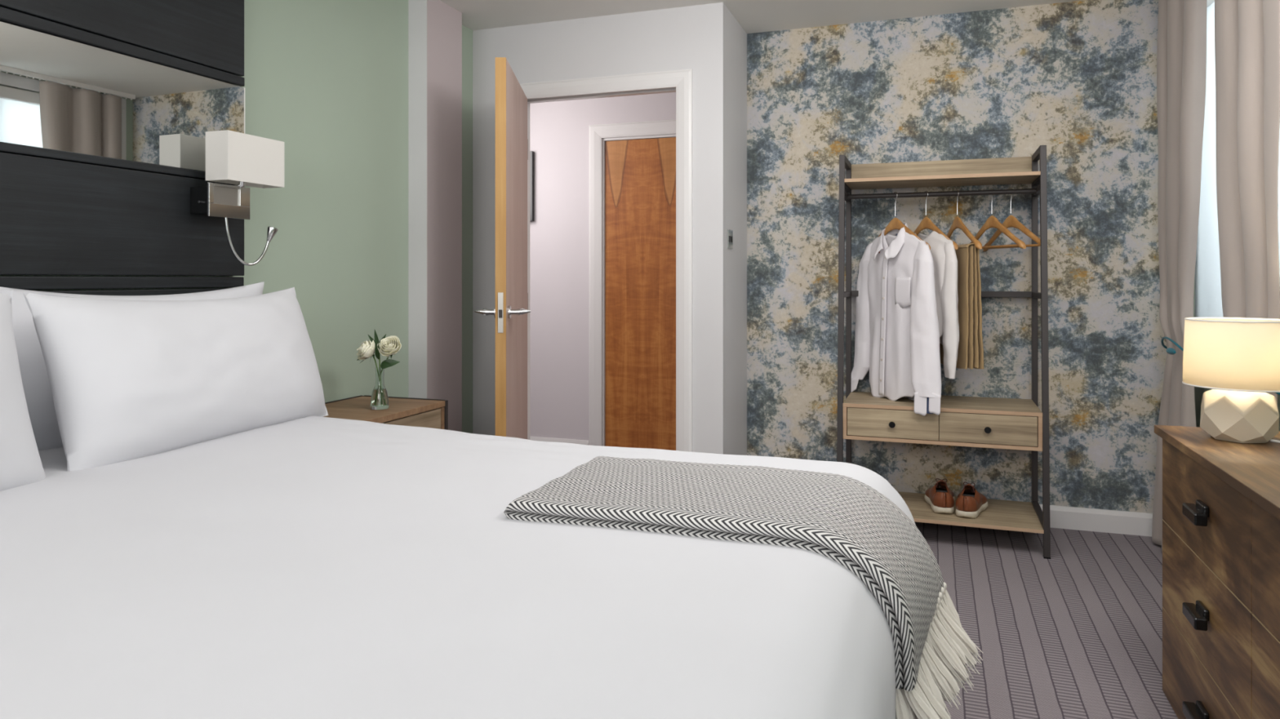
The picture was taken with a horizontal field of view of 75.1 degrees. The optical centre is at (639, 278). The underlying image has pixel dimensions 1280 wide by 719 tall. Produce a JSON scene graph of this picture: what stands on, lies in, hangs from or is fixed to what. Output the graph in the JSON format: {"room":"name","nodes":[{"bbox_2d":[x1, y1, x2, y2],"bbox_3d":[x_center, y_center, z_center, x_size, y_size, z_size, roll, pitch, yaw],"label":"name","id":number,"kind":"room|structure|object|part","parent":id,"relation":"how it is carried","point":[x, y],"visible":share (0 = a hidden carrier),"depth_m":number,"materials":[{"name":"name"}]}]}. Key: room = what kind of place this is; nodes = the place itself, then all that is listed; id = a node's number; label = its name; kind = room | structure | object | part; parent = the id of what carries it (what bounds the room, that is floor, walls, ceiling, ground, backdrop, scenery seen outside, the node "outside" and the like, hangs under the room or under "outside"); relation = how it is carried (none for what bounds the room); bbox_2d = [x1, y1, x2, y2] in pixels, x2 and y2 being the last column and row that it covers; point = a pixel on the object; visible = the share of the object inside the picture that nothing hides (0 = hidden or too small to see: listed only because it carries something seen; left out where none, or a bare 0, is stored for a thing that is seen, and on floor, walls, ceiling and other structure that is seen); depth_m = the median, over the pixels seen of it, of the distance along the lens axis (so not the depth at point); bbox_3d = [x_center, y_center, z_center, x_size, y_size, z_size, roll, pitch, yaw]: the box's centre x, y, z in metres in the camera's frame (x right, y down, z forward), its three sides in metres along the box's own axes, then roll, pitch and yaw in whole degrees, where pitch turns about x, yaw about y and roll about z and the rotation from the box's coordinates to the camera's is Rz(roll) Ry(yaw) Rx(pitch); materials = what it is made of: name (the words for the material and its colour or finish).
{"room":"bedroom","nodes":[
{"label":"bedroom","id":0,"kind":"room"},
{"bbox_2d":[0,0,472,433],"bbox_3d":[-1.760,-0.060,1.717,0.120,2.360,5.470,0,0,19],"label":"wall","id":1,"kind":"structure","parent":0,"point":[327,80],"depth_m":3.23,"materials":[{"name":"green paint"}]},
{"bbox_2d":[0,0,244,295],"bbox_3d":[-1.710,-0.207,1.602,0.051,2.055,2.387,0,0,19],"label":"headboard","id":2,"kind":"object","parent":1,"relation":"attached to","point":[62,212],"visible":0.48,"depth_m":2.31,"materials":[{"name":"grey wood"}]},
{"bbox_3d":[-1.710,-0.319,1.602,0.051,0.022,2.387,0,0,19],"label":"rail","id":3,"kind":"part","parent":2,"relation":"part of","materials":[{"name":"grey wood"}]},
{"bbox_3d":[-1.710,-0.948,1.602,0.050,0.575,2.387,0,0,19],"label":"panel","id":4,"kind":"part","parent":2,"relation":"part of","materials":[{"name":"grey wood"}]},
{"bbox_3d":[-1.710,-0.157,1.602,0.050,0.296,2.387,0,0,19],"label":"panel","id":5,"kind":"part","parent":2,"relation":"part of","materials":[{"name":"grey wood"}]},
{"bbox_3d":[-1.711,0.011,1.603,0.048,0.033,2.387,0,0,19],"label":"panel","id":6,"kind":"part","parent":2,"relation":"part of","materials":[{"name":"grey wood"}]},
{"bbox_2d":[0,21,244,171],"bbox_3d":[-1.692,-0.478,1.645,0.011,0.292,2.305,0,0,20],"label":"wall mirror","id":7,"kind":"object","parent":2,"relation":"attached to","point":[56,93],"visible":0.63,"depth_m":2.27,"materials":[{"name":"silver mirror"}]},
{"bbox_3d":[-1.710,-0.641,1.602,0.051,0.029,2.387,0,0,19],"label":"rail","id":8,"kind":"part","parent":2,"relation":"part of","materials":[{"name":"grey wood"}]},
{"bbox_3d":[-1.710,0.426,1.602,0.050,0.788,2.387,0,0,19],"label":"panel","id":9,"kind":"part","parent":2,"relation":"part of","materials":[{"name":"grey wood"}]},
{"bbox_2d":[190,129,284,266],"bbox_3d":[-1.252,-0.242,2.607,0.148,0.404,0.254,0,0,19],"label":"wall lamp","id":10,"kind":"object","parent":2,"relation":"attached to","point":[242,160],"visible":1,"depth_m":2.55,"materials":[{"name":"white fabric"}]},
{"bbox_3d":[-1.268,-0.252,2.550,0.004,0.052,0.101,0,0,19],"label":"inset panel","id":11,"kind":"part","parent":10,"relation":"part of","materials":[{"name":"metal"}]},
{"bbox_3d":[-1.262,-0.236,2.560,0.008,0.101,0.158,0,0,19],"label":"chrome plate","id":12,"kind":"part","parent":10,"relation":"part of","materials":[{"name":"silver metal"}]},
{"bbox_3d":[-1.261,-0.299,2.602,0.056,0.072,0.019,0,0,5],"label":"shade stem","id":13,"kind":"part","parent":10,"relation":"part of","materials":[{"name":"silver metal"}]},
{"bbox_3d":[-1.234,-0.370,2.613,0.088,0.148,0.230,0,0,19],"label":"lamp shade","id":14,"kind":"part","parent":10,"relation":"part of","materials":[{"name":"fabric"}]},
{"bbox_3d":[-1.226,-0.114,2.600,0.013,0.149,0.142,0,0,39],"label":"flexible arm","id":15,"kind":"part","parent":10,"relation":"part of","materials":[{"name":"silver metal"}]},
{"bbox_2d":[408,0,462,431],"bbox_3d":[-0.923,-0.060,3.769,0.096,2.360,0.282,0,0,19],"label":"wall","id":16,"kind":"structure","parent":0,"point":[434,26],"depth_m":3.68,"materials":[{"name":"white paint"}]},
{"bbox_3d":[-0.878,-0.060,3.754,0.002,2.360,0.282,0,0,19],"label":"panel","id":17,"kind":"part","parent":16,"relation":"part of","materials":[{"name":"paint"}]},
{"bbox_2d":[529,92,675,440],"bbox_3d":[-0.260,-0.060,5.286,2.200,2.360,0.100,0,0,19],"label":"wall","id":18,"kind":"structure","parent":0,"point":[558,130],"depth_m":5.32,"materials":[{"name":"paint"}]},
{"bbox_2d":[529,151,534,221],"bbox_3d":[-0.904,-0.595,5.444,0.460,0.450,0.030,0,0,19],"label":"picture frame","id":19,"kind":"object","parent":18,"relation":"attached to","point":[531,153],"visible":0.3,"depth_m":5.36,"materials":[{"name":"black plastic"}]},
{"bbox_2d":[529,436,588,444],"bbox_3d":[-0.819,1.071,5.423,1.054,0.098,0.014,0,0,19],"label":"baseboard","id":20,"kind":"structure","parent":18,"relation":"attached to","point":[533,438],"depth_m":5.31,"materials":[{"name":"white wood"}]},
{"bbox_2d":[588,119,675,446],"bbox_3d":[0.139,0.077,5.109,0.956,2.085,0.070,0,0,19],"label":"trim","id":21,"kind":"structure","parent":18,"relation":"attached to","point":[598,134],"depth_m":5.22,"materials":[{"name":"white wood"}]},
{"bbox_2d":[604,137,675,450],"bbox_3d":[0.145,0.125,5.125,0.756,1.974,0.040,0,0,19],"label":"door","id":22,"kind":"structure","parent":18,"relation":"in","point":[640,175],"depth_m":5.16,"materials":[{"name":"brown wood"}]},
{"bbox_2d":[472,2,746,455],"bbox_3d":[-0.187,-0.060,4.259,1.400,2.360,0.610,0,0,19],"label":"wall","id":23,"kind":"structure","parent":0,"point":[707,39],"depth_m":3.92,"materials":[{"name":"white paint"}]},
{"bbox_2d":[474,57,530,439],"bbox_3d":[-0.560,0.118,3.678,0.226,1.987,0.787,0,0,-1],"label":"door","id":24,"kind":"structure","parent":23,"relation":"in","point":[510,312],"depth_m":3.46,"materials":[{"name":"brown wood"}]},
{"bbox_3d":[-0.621,0.135,3.396,0.092,0.052,0.137,0,0,-1],"label":"handle","id":25,"kind":"part","parent":24,"relation":"part of","materials":[{"name":"silver metal"}]},
{"bbox_3d":[-0.551,0.135,3.294,0.022,0.160,0.002,0,0,-1],"label":"latch plate","id":26,"kind":"part","parent":24,"relation":"part of","materials":[{"name":"silver metal"}]},
{"bbox_3d":[-0.487,0.135,3.399,0.092,0.052,0.137,0,0,-1],"label":"handle","id":27,"kind":"part","parent":24,"relation":"part of","materials":[{"name":"silver metal"}]},
{"bbox_2d":[520,68,692,452],"bbox_3d":[-0.195,0.085,3.991,0.955,2.070,0.136,0,0,19],"label":"trim","id":28,"kind":"structure","parent":23,"relation":"attached to","point":[679,82],"depth_m":3.79,"materials":[{"name":"white wood"}]},
{"bbox_2d":[727,229,733,248],"bbox_3d":[0.419,-0.182,3.855,0.010,0.088,0.090,0,0,19],"label":"light switch","id":29,"kind":"object","parent":23,"relation":"attached to","point":[730,233],"visible":1,"depth_m":3.84,"materials":[{"name":"silver metal"}]},
{"bbox_2d":[440,0,1083,33],"bbox_3d":[-0.412,-1.280,1.841,4.600,0.080,6.800,0,0,19],"label":"ceiling","id":30,"kind":"structure","parent":0,"point":[753,15],"depth_m":3.81,"materials":[{"name":"paint"}]},
{"bbox_3d":[1.903,-1.222,2.696,0.024,0.036,1.850,0,0,19],"label":"track","id":31,"kind":"object","parent":30,"relation":"attached to","visible":0},
{"bbox_2d":[1151,0,1206,553],"bbox_3d":[2.111,-0.049,3.278,0.082,2.313,0.597,0,0,19],"label":"curtain","id":32,"kind":"object","parent":31,"relation":"hanging from","point":[1181,51],"visible":0.73,"depth_m":3.24,"materials":[{"name":"beige fabric"}]},
{"bbox_2d":[1160,337,1183,354],"bbox_3d":[2.105,0.259,3.256,0.102,0.061,0.346,0,0,26],"label":"tieback","id":33,"kind":"object","parent":32,"relation":"attached to","point":[1170,350],"visible":0.62,"depth_m":3.17,"materials":[{"name":"teal fabric"}]},
{"bbox_2d":[1214,0,1279,405],"bbox_3d":[1.794,-0.049,2.446,0.079,2.313,0.584,0,0,19],"label":"curtain","id":34,"kind":"object","parent":31,"relation":"hanging from","point":[1247,32],"visible":0.46,"depth_m":2.40,"materials":[{"name":"beige fabric"}]},
{"bbox_2d":[746,0,1167,513],"bbox_3d":[1.464,-0.060,3.948,1.940,2.360,0.100,0,0,19],"label":"wall","id":35,"kind":"structure","parent":0,"point":[1077,79],"depth_m":3.84,"materials":[{"name":"paper"}]},
{"bbox_2d":[1039,504,1152,537],"bbox_3d":[1.426,1.071,3.901,1.880,0.098,0.014,0,0,19],"label":"baseboard","id":36,"kind":"structure","parent":35,"relation":"attached to","point":[1125,522],"depth_m":3.68,"materials":[{"name":"white wood"}]},
{"bbox_2d":[914,521,1178,718],"bbox_3d":[-0.412,1.160,1.841,4.600,0.080,6.800,0,0,19],"label":"floor","id":37,"kind":"structure","parent":0,"point":[1077,633],"depth_m":2.73,"materials":[{"name":"carpet"}]},
{"bbox_2d":[322,395,448,430],"bbox_3d":[-1.006,0.793,3.027,0.410,0.653,0.522,0,0,19],"label":"nightstand","id":38,"kind":"object","parent":37,"relation":"on","point":[405,411],"visible":0.27,"depth_m":3.05,"materials":[{"name":"brown wood"}]},
{"bbox_2d":[369,367,389,409],"bbox_3d":[-0.940,0.395,3.008,0.066,0.148,0.066,0,0,19],"label":"glass vase","id":39,"kind":"object","parent":38,"relation":"on","point":[380,399],"visible":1,"depth_m":2.99,"materials":[{"name":"clear glass"}]},
{"bbox_2d":[356,340,377,368],"bbox_3d":[-0.978,0.339,3.004,0.095,0.235,0.071,0,0,30],"label":"rose","id":40,"kind":"object","parent":39,"relation":"in","point":[366,350],"visible":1,"depth_m":2.99,"materials":[{"name":"beige plant"}]},
{"bbox_2d":[368,329,386,368],"bbox_3d":[-0.950,0.318,3.003,0.067,0.272,0.023,0,0,-6],"label":"leafy sprig","id":41,"kind":"object","parent":39,"relation":"in","point":[376,340],"visible":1,"depth_m":3.01,"materials":[{"name":"green plant"}]},
{"bbox_2d":[377,335,401,368],"bbox_3d":[-0.901,0.332,3.007,0.078,0.249,0.075,0,0,43],"label":"rose","id":42,"kind":"object","parent":39,"relation":"in","point":[390,345],"visible":1,"depth_m":3.00,"materials":[{"name":"beige plant"}]},
{"bbox_3d":[-0.843,0.597,2.969,0.016,0.202,0.456,0,0,19],"label":"drawer","id":43,"kind":"part","parent":38,"relation":"part of","materials":[{"name":"brown wood"}]},
{"bbox_2d":[836,145,1050,559],"bbox_3d":[1.317,0.284,3.674,0.839,1.672,0.447,0,0,19],"label":"clothes rack","id":44,"kind":"object","parent":37,"relation":"on","point":[1010,424],"visible":0.83,"depth_m":3.62,"materials":[{"name":"brown wood"}]},
{"bbox_3d":[0.934,0.284,3.809,0.024,1.672,0.445,0,0,19],"label":"frame","id":45,"kind":"part","parent":44,"relation":"part of","materials":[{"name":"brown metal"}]},
{"bbox_3d":[1.076,0.623,3.556,0.027,0.027,0.023,0,0,19],"label":"knob","id":46,"kind":"part","parent":44,"relation":"part of","materials":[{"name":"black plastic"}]},
{"bbox_3d":[1.082,0.623,3.575,0.375,0.120,0.016,0,0,19],"label":"drawer","id":47,"kind":"part","parent":44,"relation":"part of","materials":[{"name":"brown wood"}]},
{"bbox_2d":[878,191,930,249],"bbox_3d":[1.166,-0.258,3.781,0.030,0.271,0.424,0,0,-21],"label":"hanger","id":48,"kind":"object","parent":44,"relation":"hanging from","point":[895,224],"visible":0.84,"depth_m":3.77,"materials":[{"name":"brown wood"}]},
{"bbox_2d":[851,222,941,416],"bbox_3d":[1.150,0.160,3.752,0.146,0.830,0.630,0,0,-16],"label":"shirt","id":49,"kind":"object","parent":48,"relation":"hanging from","point":[897,334],"visible":0.97,"depth_m":3.69,"materials":[{"name":"white fabric"}]},
{"bbox_2d":[913,191,958,249],"bbox_3d":[1.291,-0.258,3.736,0.030,0.271,0.424,0,0,-13],"label":"hanger","id":50,"kind":"object","parent":44,"relation":"hanging from","point":[926,223],"visible":0.76,"depth_m":3.71,"materials":[{"name":"brown wood"}]},
{"bbox_2d":[914,231,959,378],"bbox_3d":[1.282,0.107,3.728,0.121,0.627,0.485,0,0,-13],"label":"shirt","id":51,"kind":"object","parent":50,"relation":"hanging from","point":[942,250],"visible":0.45,"depth_m":3.53,"materials":[{"name":"white fabric"}]},
{"bbox_2d":[924,478,955,514],"bbox_3d":[1.330,0.942,3.690,0.129,0.131,0.310,0,0,15],"label":"leather shoe","id":52,"kind":"object","parent":44,"relation":"on","point":[941,500],"visible":1,"depth_m":3.57,"materials":[{"name":"brown leather"}]},
{"bbox_3d":[1.332,-0.377,3.717,0.789,0.022,0.022,0,0,19],"label":"hanging rail","id":53,"kind":"part","parent":44,"relation":"part of","materials":[{"name":"brown metal"}]},
{"bbox_2d":[844,174,1039,189],"bbox_3d":[1.336,-0.435,3.727,0.789,0.015,0.333,0,0,19],"label":"shelf","id":54,"kind":"object","parent":44,"relation":"attached to","point":[941,180],"depth_m":3.68,"materials":[{"name":"brown wood"}]},
{"bbox_2d":[946,190,982,248],"bbox_3d":[1.415,-0.258,3.691,0.030,0.271,0.424,0,0,-1],"label":"hanger","id":55,"kind":"object","parent":44,"relation":"hanging from","point":[957,223],"visible":0.77,"depth_m":3.63,"materials":[{"name":"brown wood"}]},
{"bbox_2d":[939,243,984,368],"bbox_3d":[1.407,0.119,3.666,0.078,0.537,0.359,0,0,-1],"label":"trousers","id":56,"kind":"object","parent":55,"relation":"hanging from","point":[971,348],"visible":0.57,"depth_m":3.52,"materials":[{"name":"fabric"}]},
{"bbox_3d":[1.380,0.121,3.678,0.023,0.533,0.335,0,0,-1],"label":"trouser leg","id":57,"kind":"part","parent":56,"relation":"part of","materials":[{"name":"fabric"}]},
{"bbox_3d":[1.397,0.118,3.670,0.020,0.526,0.342,0,0,-1],"label":"trouser leg","id":58,"kind":"part","parent":56,"relation":"part of","materials":[{"name":"fabric"}]},
{"bbox_3d":[1.417,0.117,3.670,0.021,0.523,0.353,0,0,-1],"label":"trouser leg","id":59,"kind":"part","parent":56,"relation":"part of","materials":[{"name":"fabric"}]},
{"bbox_3d":[1.433,0.120,3.664,0.025,0.530,0.354,0,0,-1],"label":"trouser leg","id":60,"kind":"part","parent":56,"relation":"part of","materials":[{"name":"fabric"}]},
{"bbox_2d":[897,491,1043,529],"bbox_3d":[1.318,1.015,3.677,0.789,0.014,0.439,0,0,19],"label":"shelf","id":61,"kind":"object","parent":44,"relation":"attached to","point":[999,514],"depth_m":3.55,"materials":[{"name":"brown wood"}]},
{"bbox_2d":[955,481,987,518],"bbox_3d":[1.435,0.942,3.616,0.129,0.131,0.310,0,0,28],"label":"leather shoe","id":62,"kind":"object","parent":44,"relation":"on","point":[969,503],"visible":1,"depth_m":3.51,"materials":[{"name":"brown leather"}]},
{"bbox_3d":[1.431,0.623,3.431,0.027,0.027,0.023,0,0,19],"label":"knob","id":63,"kind":"part","parent":44,"relation":"part of","materials":[{"name":"black plastic"}]},
{"bbox_3d":[1.438,0.623,3.449,0.375,0.120,0.016,0,0,19],"label":"drawer","id":64,"kind":"part","parent":44,"relation":"part of","materials":[{"name":"brown wood"}]},
{"bbox_2d":[970,188,1026,248],"bbox_3d":[1.551,-0.258,3.652,0.030,0.271,0.410,0,0,-11],"label":"hanger","id":65,"kind":"object","parent":44,"relation":"hanging from","point":[992,221],"visible":0.88,"depth_m":3.61,"materials":[{"name":"brown wood"}]},
{"bbox_2d":[982,188,1048,251],"bbox_3d":[1.623,-0.258,3.627,0.030,0.271,0.410,0,0,-13],"label":"hanger","id":66,"kind":"object","parent":44,"relation":"hanging from","point":[1011,221],"visible":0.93,"depth_m":3.60,"materials":[{"name":"brown wood"}]},
{"bbox_3d":[1.700,0.284,3.539,0.024,1.672,0.445,0,0,19],"label":"frame","id":67,"kind":"part","parent":44,"relation":"part of","materials":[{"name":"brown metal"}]},
{"bbox_2d":[1154,425,1279,718],"bbox_3d":[1.325,0.760,1.541,0.374,0.720,1.446,0,0,19],"label":"dresser","id":68,"kind":"object","parent":37,"relation":"on","point":[1221,499],"visible":0.99,"depth_m":1.82,"materials":[{"name":"brown wood"}]},
{"bbox_3d":[1.273,0.533,1.905,0.034,0.042,0.100,0,0,19],"label":"handle","id":69,"kind":"part","parent":68,"relation":"part of","materials":[{"name":"black plastic"}]},
{"bbox_3d":[1.273,0.766,1.905,0.034,0.042,0.100,0,0,19],"label":"handle","id":70,"kind":"part","parent":68,"relation":"part of","materials":[{"name":"black plastic"}]},
{"bbox_3d":[1.273,0.998,1.905,0.034,0.042,0.100,0,0,19],"label":"handle","id":71,"kind":"part","parent":68,"relation":"part of","materials":[{"name":"black plastic"}]},
{"bbox_3d":[1.312,1.003,1.939,0.018,0.224,0.670,0,0,19],"label":"drawer","id":72,"kind":"part","parent":68,"relation":"part of","materials":[{"name":"brown wood"}]},
{"bbox_3d":[1.312,0.538,1.939,0.018,0.226,0.670,0,0,19],"label":"drawer","id":73,"kind":"part","parent":68,"relation":"part of","materials":[{"name":"brown wood"}]},
{"bbox_3d":[1.312,0.771,1.939,0.018,0.234,0.670,0,0,19],"label":"drawer","id":74,"kind":"part","parent":68,"relation":"part of","materials":[{"name":"brown wood"}]},
{"bbox_2d":[1182,317,1279,443],"bbox_3d":[1.498,0.251,2.043,0.236,0.299,0.292,0,0,-25],"label":"table lamp","id":75,"kind":"object","parent":68,"relation":"on","point":[1237,358],"visible":1,"depth_m":2.00,"materials":[{"name":"white fabric"}]},
{"bbox_3d":[1.486,0.184,2.069,0.234,0.166,0.234,0,0,19],"label":"lamp shade","id":76,"kind":"part","parent":75,"relation":"part of","materials":[{"name":"fabric"}]},
{"bbox_3d":[1.594,0.396,1.984,0.148,0.009,0.034,0,0,28],"label":"power cord","id":77,"kind":"part","parent":75,"relation":"part of","materials":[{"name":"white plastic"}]},
{"bbox_3d":[1.089,0.538,1.306,0.018,0.226,0.667,0,0,19],"label":"drawer","id":78,"kind":"part","parent":68,"relation":"part of","materials":[{"name":"brown wood"}]},
{"bbox_3d":[1.089,0.771,1.306,0.018,0.234,0.667,0,0,19],"label":"drawer","id":79,"kind":"part","parent":68,"relation":"part of","materials":[{"name":"brown wood"}]},
{"bbox_3d":[-0.633,0.840,1.516,1.980,0.560,1.800,0,0,19],"label":"bed","id":80,"kind":"object","parent":37,"relation":"on","visible":0},
{"bbox_2d":[0,415,915,718],"bbox_3d":[-0.606,0.779,1.509,2.089,0.748,2.032,0,0,19],"label":"duvet","id":81,"kind":"object","parent":80,"relation":"on","point":[308,567],"visible":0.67,"depth_m":1.14,"materials":[{"name":"white fabric"}]},
{"bbox_2d":[0,289,46,491],"bbox_3d":[-1.413,0.230,1.316,0.268,0.411,0.898,0,0,25],"label":"pillow","id":82,"kind":"object","parent":81,"relation":"on","point":[20,463],"visible":0.89,"depth_m":1.65,"materials":[{"name":"white fabric"}]},
{"bbox_2d":[0,281,264,450],"bbox_3d":[-1.340,0.222,2.279,0.162,0.424,0.861,0,0,17],"label":"pillow","id":83,"kind":"object","parent":81,"relation":"on","point":[33,372],"visible":0.14,"depth_m":1.95,"materials":[{"name":"white fabric"}]},
{"bbox_2d":[22,287,328,471],"bbox_3d":[-1.152,0.231,2.215,0.245,0.406,0.910,0,0,14],"label":"pillow","id":84,"kind":"object","parent":81,"relation":"on","point":[129,380],"visible":0.98,"depth_m":1.99,"materials":[{"name":"white fabric"}]},
{"bbox_2d":[503,456,982,718],"bbox_3d":[0.213,0.581,1.612,0.854,0.360,0.519,0,0,19],"label":"throw blanket","id":85,"kind":"object","parent":81,"relation":"on","point":[844,520],"visible":0.98,"depth_m":1.49,"materials":[{"name":"fabric"}]},
{"bbox_2d":[1193,276,1279,431],"bbox_3d":[1.434,-0.060,0.852,0.160,2.360,5.960,0,0,19],"label":"wall","id":86,"kind":"structure","parent":0,"point":[1198,392],"depth_m":3.29,"materials":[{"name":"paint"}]},
{"bbox_2d":[1195,0,1279,317],"bbox_3d":[2.062,-0.449,2.773,0.062,1.394,1.492,0,0,19],"label":"window","id":87,"kind":"structure","parent":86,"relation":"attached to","point":[1208,300],"depth_m":3.27,"materials":[{"name":"white glass"}]}
]}

